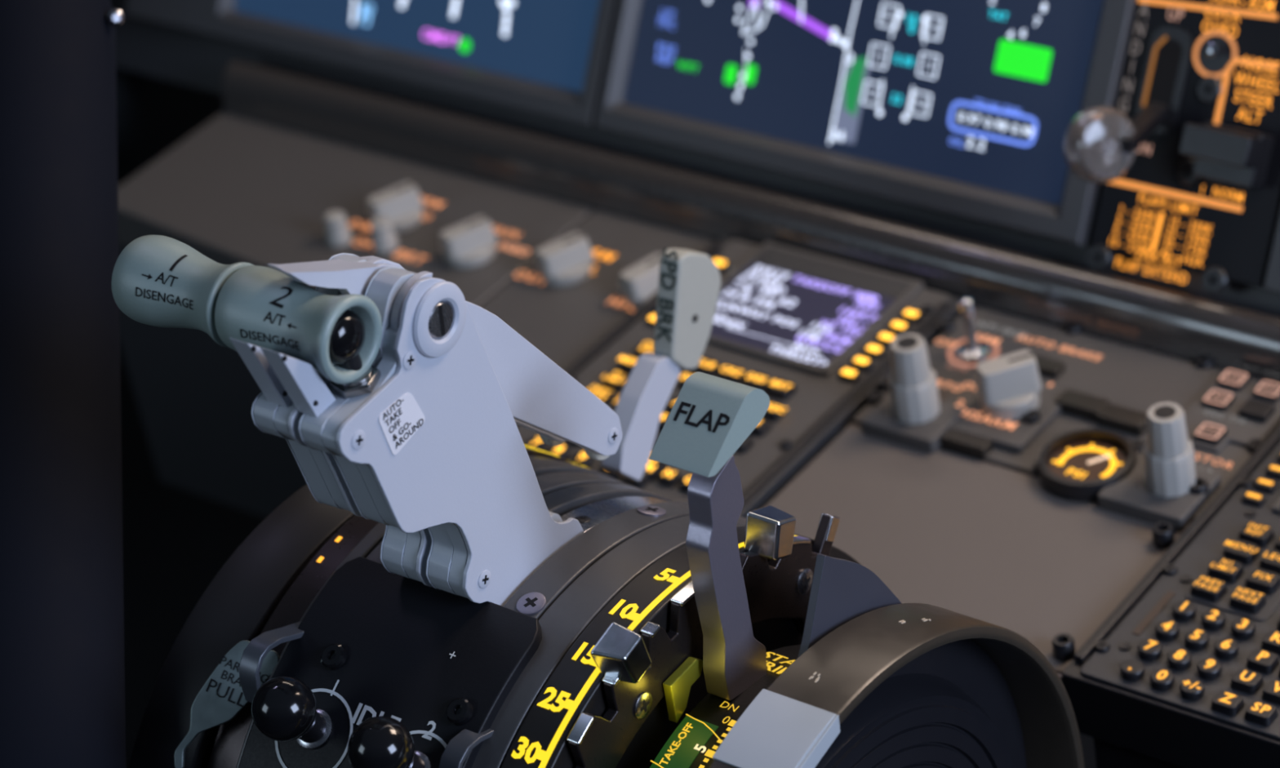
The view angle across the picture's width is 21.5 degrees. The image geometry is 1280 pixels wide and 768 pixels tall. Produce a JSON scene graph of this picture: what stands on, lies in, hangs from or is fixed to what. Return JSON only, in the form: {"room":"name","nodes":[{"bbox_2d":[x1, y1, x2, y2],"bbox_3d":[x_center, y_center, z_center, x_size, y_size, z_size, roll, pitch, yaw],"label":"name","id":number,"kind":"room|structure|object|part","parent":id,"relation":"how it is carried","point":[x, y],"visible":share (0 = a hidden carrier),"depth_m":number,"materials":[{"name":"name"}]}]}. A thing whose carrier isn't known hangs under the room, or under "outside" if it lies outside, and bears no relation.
{"room":"control cabin","nodes":[
{"label":"control cabin","id":0,"kind":"room"},
{"bbox_2d":[115,66,265,767],"bbox_3d":[-0.346,-0.546,2.158,0.060,1.800,1.000,16,42,34],"label":"trim","id":1,"kind":"structure","parent":0,"point":[176,540],"depth_m":2.38,"materials":[{"name":"black plastic"}]},
{"bbox_2d":[111,0,1279,317],"bbox_3d":[0.262,-0.440,1.810,1.335,0.689,0.471,16,42,34],"label":"panel","id":2,"kind":"object","parent":1,"relation":"attached to","point":[187,56],"visible":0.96,"depth_m":1.97,"materials":[{"name":"grey plastic"}]},
{"bbox_2d":[124,0,618,126],"bbox_3d":[-0.117,-0.488,2.037,0.385,0.517,0.346,16,42,34],"label":"display unit","id":3,"kind":"object","parent":2,"relation":"attached to","point":[548,58],"visible":1,"depth_m":2.03,"materials":[{"name":"glass"}]},
{"bbox_2d":[117,112,717,518],"bbox_3d":[-0.137,-0.010,2.016,0.401,0.219,0.156,16,42,34],"label":"panel","id":4,"kind":"object","parent":2,"relation":"attached to","point":[561,274],"visible":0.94,"depth_m":2.01,"materials":[{"name":"grey paint"}]},
{"bbox_3d":[-0.176,-0.091,1.967,0.015,0.018,0.015,16,42,34],"label":"round knob","id":5,"kind":"part","parent":4,"relation":"part of","materials":[{"name":"grey plastic"}]},
{"bbox_3d":[-0.185,-0.087,2.006,0.299,0.030,0.144,16,42,34],"label":"plate","id":6,"kind":"part","parent":4,"relation":"part of","materials":[{"name":"grey paint"}]},
{"bbox_3d":[-0.149,-0.087,1.953,0.015,0.018,0.015,16,42,34],"label":"round knob","id":7,"kind":"part","parent":4,"relation":"part of","materials":[{"name":"grey plastic"}]},
{"bbox_3d":[-0.143,-0.104,1.976,0.030,0.018,0.033,16,42,34],"label":"pointer knob","id":8,"kind":"part","parent":4,"relation":"part of","materials":[{"name":"grey plastic"}]},
{"bbox_3d":[-0.098,-0.082,1.931,0.030,0.018,0.033,16,42,34],"label":"pointer knob","id":9,"kind":"part","parent":4,"relation":"part of","materials":[{"name":"grey plastic"}]},
{"bbox_3d":[-0.043,-0.071,1.899,0.030,0.018,0.033,16,42,34],"label":"pointer knob","id":10,"kind":"part","parent":4,"relation":"part of","materials":[{"name":"grey plastic"}]},
{"bbox_3d":[-0.033,-0.038,1.892,0.090,0.030,0.156,16,42,34],"label":"plate","id":11,"kind":"part","parent":4,"relation":"part of","materials":[{"name":"grey paint"}]},
{"bbox_3d":[0.004,-0.057,1.866,0.030,0.018,0.033,16,42,34],"label":"pointer knob","id":12,"kind":"part","parent":4,"relation":"part of","materials":[{"name":"grey plastic"}]},
{"bbox_2d":[516,237,960,518],"bbox_3d":[0.042,0.010,1.791,0.160,0.041,0.240,16,42,34],"label":"display unit","id":13,"kind":"object","parent":2,"relation":"attached to","point":[815,333],"visible":0.45,"depth_m":1.79,"materials":[{"name":"grey plastic"}]},
{"bbox_3d":[-0.021,-0.021,1.825,0.005,0.004,0.219,16,42,34],"label":"rail","id":14,"kind":"part","parent":13,"relation":"part of","materials":[{"name":"plastic"}]},
{"bbox_3d":[0.100,0.015,1.739,0.005,0.004,0.219,16,42,34],"label":"rail","id":15,"kind":"part","parent":13,"relation":"part of","materials":[{"name":"black plastic"}]},
{"bbox_2d":[222,60,1279,384],"bbox_3d":[0.219,-0.043,1.794,1.200,0.047,0.028,16,42,34],"label":"ledge","id":16,"kind":"object","parent":2,"relation":"attached to","point":[1166,322],"visible":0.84,"depth_m":1.89,"materials":[{"name":"plastic"}]},
{"bbox_2d":[594,0,1142,245],"bbox_3d":[0.165,-0.404,1.836,0.326,0.516,0.344,16,42,34],"label":"display unit","id":17,"kind":"object","parent":2,"relation":"attached to","point":[966,108],"visible":1,"depth_m":1.85,"materials":[{"name":"glass"}]},
{"bbox_2d":[853,297,1279,531],"bbox_3d":[0.218,0.002,1.708,0.209,0.070,0.134,16,42,34],"label":"panel","id":18,"kind":"object","parent":2,"relation":"attached to","point":[1147,436],"visible":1,"depth_m":1.70,"materials":[{"name":"grey paint"}]},
{"bbox_3d":[0.140,0.019,1.725,0.044,0.008,0.032,16,42,34],"label":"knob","id":19,"kind":"part","parent":18,"relation":"part of","materials":[{"name":"grey paint"}]},
{"bbox_3d":[0.138,-0.004,1.714,0.024,0.042,0.024,16,42,34],"label":"brightness knob","id":20,"kind":"part","parent":18,"relation":"part of","materials":[{"name":"grey plastic"}]},
{"bbox_2d":[955,297,991,361],"bbox_3d":[0.172,-0.030,1.763,0.019,0.034,0.019,16,42,34],"label":"toggle switch","id":21,"kind":"object","parent":18,"relation":"attached to","point":[972,340],"depth_m":1.77,"materials":[{"name":"silver metal"}]},
{"bbox_3d":[0.183,0.014,1.722,0.057,0.006,0.052,16,42,34],"label":"raised plate","id":22,"kind":"part","parent":18,"relation":"part of","materials":[{"name":"grey paint"}]},
{"bbox_3d":[0.187,-0.001,1.713,0.031,0.026,0.033,16,42,34],"label":"selector knob","id":23,"kind":"part","parent":18,"relation":"part of","materials":[{"name":"grey plastic"}]},
{"bbox_3d":[0.253,0.052,1.644,0.047,0.008,0.040,16,42,34],"label":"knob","id":24,"kind":"part","parent":18,"relation":"part of","materials":[{"name":"grey paint"}]},
{"bbox_3d":[0.255,0.031,1.630,0.024,0.042,0.024,16,42,34],"label":"brightness knob","id":25,"kind":"part","parent":18,"relation":"part of","materials":[{"name":"grey plastic"}]},
{"bbox_3d":[0.295,0.018,1.687,0.046,0.004,0.056,16,42,34],"label":"button plate","id":26,"kind":"part","parent":18,"relation":"part of","materials":[{"name":"grey paint"}]},
{"bbox_2d":[1062,423,1279,767],"bbox_3d":[0.340,0.150,1.617,0.160,0.172,0.246,16,42,34],"label":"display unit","id":27,"kind":"object","parent":2,"relation":"attached to","point":[1184,672],"visible":1,"depth_m":1.54,"materials":[{"name":"black plastic"}]},
{"bbox_3d":[0.267,0.067,1.616,0.005,0.004,0.226,16,42,34],"label":"rail","id":28,"kind":"part","parent":27,"relation":"part of","materials":[{"name":"black plastic"}]},
{"bbox_3d":[0.288,0.087,1.578,0.042,0.001,0.064,16,42,34],"label":"function key plate","id":29,"kind":"part","parent":27,"relation":"part of","materials":[{"name":"grey plastic"}]},
{"bbox_2d":[1086,0,1279,293],"bbox_3d":[0.335,-0.351,1.714,0.103,0.515,0.348,16,42,34],"label":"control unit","id":30,"kind":"object","parent":2,"relation":"attached to","point":[1200,193],"visible":0.98,"depth_m":1.74,"materials":[{"name":"black plastic"}]},
{"bbox_2d":[1063,100,1168,182],"bbox_3d":[0.247,-0.133,1.730,0.032,0.039,0.080,16,42,34],"label":"lever","id":31,"kind":"object","parent":30,"relation":"attached to","point":[1101,143],"visible":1,"depth_m":1.71,"materials":[{"name":"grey plastic"}]},
{"bbox_3d":[0.234,-0.122,1.718,0.039,0.039,0.026,-22,35,-17],"label":"knob","id":32,"kind":"part","parent":31,"relation":"part of","materials":[{"name":"plastic"}]},
{"bbox_3d":[0.259,-0.133,1.734,0.011,0.020,0.060,9,39,27],"label":"arm","id":33,"kind":"part","parent":31,"relation":"part of","materials":[{"name":"black plastic"}]},
{"bbox_2d":[1141,35,1168,106],"bbox_3d":[0.266,-0.163,1.754,0.022,0.032,0.006,-32,39,-28],"label":"light","id":34,"kind":"object","parent":30,"relation":"attached to","point":[1154,48],"depth_m":1.75,"materials":[{"name":"orange"}]},
{"bbox_2d":[1178,30,1274,189],"bbox_3d":[0.298,-0.137,1.725,0.056,0.063,0.060,16,42,34],"label":"switch","id":35,"kind":"object","parent":30,"relation":"attached to","point":[1226,77],"depth_m":1.73,"materials":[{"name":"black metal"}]},
{"bbox_3d":[0.570,-0.286,1.549,0.482,0.514,0.341,16,42,34],"label":"panel plate","id":36,"kind":"part","parent":2,"relation":"part of","materials":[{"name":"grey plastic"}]},
{"bbox_2d":[766,423,1191,683],"bbox_3d":[0.163,0.205,1.714,0.202,0.309,0.162,16,42,34],"label":"blank panel","id":37,"kind":"object","parent":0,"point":[988,543],"visible":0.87,"depth_m":1.64,"materials":[{"name":"paint"}]},
{"bbox_2d":[1079,733,1096,767],"bbox_3d":[-0.097,0.545,2.124,3.800,0.020,2.700,16,42,34],"label":"floor","id":38,"kind":"structure","parent":0,"point":[1087,742],"depth_m":2.40,"materials":[{"name":"black"}]},
{"bbox_2d":[0,0,125,767],"bbox_3d":[-0.213,0.609,1.200,0.088,1.007,1.737,-8,34,5],"label":"wall","id":39,"kind":"structure","parent":38,"relation":"on","point":[62,667],"depth_m":1.48,"materials":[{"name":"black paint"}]},
{"bbox_2d":[207,444,902,767],"bbox_3d":[0.018,0.382,1.609,0.320,0.782,0.316,16,42,34],"label":"throttle quadrant","id":40,"kind":"object","parent":38,"relation":"on","point":[595,660],"visible":0.73,"depth_m":1.38,"materials":[{"name":"black plastic"}]},
{"bbox_2d":[173,640,279,767],"bbox_3d":[-0.176,0.134,1.421,0.056,0.041,0.018,-22,35,-17],"label":"lever","id":41,"kind":"object","parent":40,"relation":"attached to","point":[221,698],"visible":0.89,"depth_m":1.42,"materials":[{"name":"metal"}]},
{"bbox_2d":[128,484,354,767],"bbox_3d":[-0.120,0.181,1.564,0.037,0.307,0.307,16,42,34],"label":"wheel","id":42,"kind":"object","parent":40,"relation":"attached to","point":[236,606],"visible":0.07,"depth_m":1.45,"materials":[{"name":"black plastic"}]},
{"bbox_2d":[251,675,332,750],"bbox_3d":[-0.140,0.135,1.369,0.026,0.042,0.036,16,42,34],"label":"lever","id":43,"kind":"object","parent":40,"relation":"attached to","point":[284,708],"visible":1,"depth_m":1.35,"materials":[{"name":"black plastic"}]},
{"bbox_3d":[-0.138,0.137,1.376,0.013,0.031,0.025,8,38,26],"label":"stem","id":44,"kind":"part","parent":43,"relation":"part of","materials":[{"name":"metal"}]},
{"bbox_2d":[111,235,565,586],"bbox_3d":[-0.115,-0.013,1.396,0.102,0.190,0.184,16,42,34],"label":"lever","id":45,"kind":"object","parent":40,"relation":"attached to","point":[160,281],"visible":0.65,"depth_m":1.33,"materials":[{"name":"white paint"}]},
{"bbox_3d":[-0.143,-0.007,1.294,0.010,0.037,0.022,16,42,34],"label":"grip arm","id":46,"kind":"part","parent":45,"relation":"part of","materials":[{"name":"white paint"}]},
{"bbox_3d":[-0.108,0.018,1.371,0.001,0.166,0.120,16,42,34],"label":"plate","id":47,"kind":"part","parent":45,"relation":"part of","materials":[{"name":"grey paint"}]},
{"bbox_3d":[-0.114,-0.035,1.320,0.006,0.070,0.069,16,42,34],"label":"arm","id":48,"kind":"part","parent":45,"relation":"part of","materials":[{"name":"white paint"}]},
{"bbox_3d":[-0.115,-0.035,1.331,0.006,0.071,0.070,16,42,34],"label":"arm","id":49,"kind":"part","parent":45,"relation":"part of","materials":[{"name":"white paint"}]},
{"bbox_3d":[-0.101,0.020,1.366,0.018,0.165,0.120,16,42,34],"label":"lever","id":50,"kind":"part","parent":45,"relation":"part of","materials":[{"name":"grey paint"}]},
{"bbox_3d":[-0.092,0.022,1.360,0.002,0.166,0.120,16,42,34],"label":"plate","id":51,"kind":"part","parent":45,"relation":"part of","materials":[{"name":"white paint"}]},
{"bbox_2d":[347,716,431,767],"bbox_3d":[-0.098,0.149,1.339,0.026,0.043,0.036,16,42,34],"label":"lever","id":52,"kind":"object","parent":40,"relation":"attached to","point":[377,742],"visible":1,"depth_m":1.32,"materials":[{"name":"black plastic"}]},
{"bbox_3d":[-0.096,0.150,1.345,0.014,0.032,0.026,16,42,34],"label":"stem","id":53,"kind":"part","parent":52,"relation":"part of","materials":[{"name":"metal"}]},
{"bbox_3d":[-0.102,0.121,1.509,0.018,0.159,0.304,16,42,34],"label":"speed scale plate","id":54,"kind":"part","parent":40,"relation":"part of","materials":[{"name":"metal"}]},
{"bbox_2d":[214,262,622,606],"bbox_3d":[-0.083,-0.005,1.371,0.070,0.195,0.184,16,42,34],"label":"lever","id":55,"kind":"object","parent":40,"relation":"attached to","point":[421,406],"visible":0.98,"depth_m":1.32,"materials":[{"name":"white paint"}]},
{"bbox_3d":[-0.130,-0.003,1.285,0.010,0.037,0.022,16,42,34],"label":"grip arm","id":56,"kind":"part","parent":55,"relation":"part of","materials":[{"name":"white paint"}]},
{"bbox_3d":[-0.113,-0.034,1.309,0.006,0.070,0.069,16,42,34],"label":"arm","id":57,"kind":"part","parent":55,"relation":"part of","materials":[{"name":"white paint"}]},
{"bbox_3d":[-0.112,-0.012,1.295,0.009,0.020,0.009,16,42,34],"label":"button stem","id":58,"kind":"part","parent":55,"relation":"part of","materials":[{"name":"black plastic"}]},
{"bbox_3d":[-0.088,0.023,1.357,0.001,0.166,0.120,16,42,34],"label":"plate","id":59,"kind":"part","parent":55,"relation":"part of","materials":[{"name":"grey paint"}]},
{"bbox_3d":[-0.081,0.026,1.352,0.018,0.165,0.120,16,42,34],"label":"lever","id":60,"kind":"part","parent":55,"relation":"part of","materials":[{"name":"grey paint"}]},
{"bbox_3d":[-0.072,0.028,1.346,0.002,0.166,0.120,16,42,34],"label":"plate","id":61,"kind":"part","parent":55,"relation":"part of","materials":[{"name":"white paint"}]},
{"bbox_2d":[601,248,720,480],"bbox_3d":[0.009,-0.013,1.605,0.014,0.097,0.093,16,42,34],"label":"lever","id":62,"kind":"object","parent":40,"relation":"attached to","point":[689,285],"visible":0.99,"depth_m":1.60,"materials":[{"name":"grey plastic"}]},
{"bbox_3d":[0.022,-0.037,1.612,0.012,0.061,0.045,16,42,34],"label":"lever knob","id":63,"kind":"part","parent":62,"relation":"part of","materials":[{"name":"grey plastic"}]},
{"bbox_3d":[0.013,0.135,1.384,0.005,0.094,0.247,16,42,34],"label":"gate plate","id":64,"kind":"part","parent":40,"relation":"part of","materials":[{"name":"metal"}]},
{"bbox_2d":[648,372,769,701],"bbox_3d":[0.036,0.063,1.356,0.029,0.141,0.044,16,42,34],"label":"lever","id":65,"kind":"object","parent":40,"relation":"on","point":[710,417],"visible":1,"depth_m":1.34,"materials":[{"name":"metal"}]},
{"bbox_3d":[0.026,0.014,1.323,0.029,0.021,0.044,16,42,34],"label":"lever knob","id":66,"kind":"part","parent":65,"relation":"part of","materials":[{"name":"grey plastic"}]},
{"bbox_2d":[709,603,1084,767],"bbox_3d":[0.093,0.244,1.412,0.037,0.306,0.306,16,42,34],"label":"wheel","id":67,"kind":"object","parent":40,"relation":"attached to","point":[904,685],"visible":1,"depth_m":1.38,"materials":[{"name":"black metal"}]}
]}

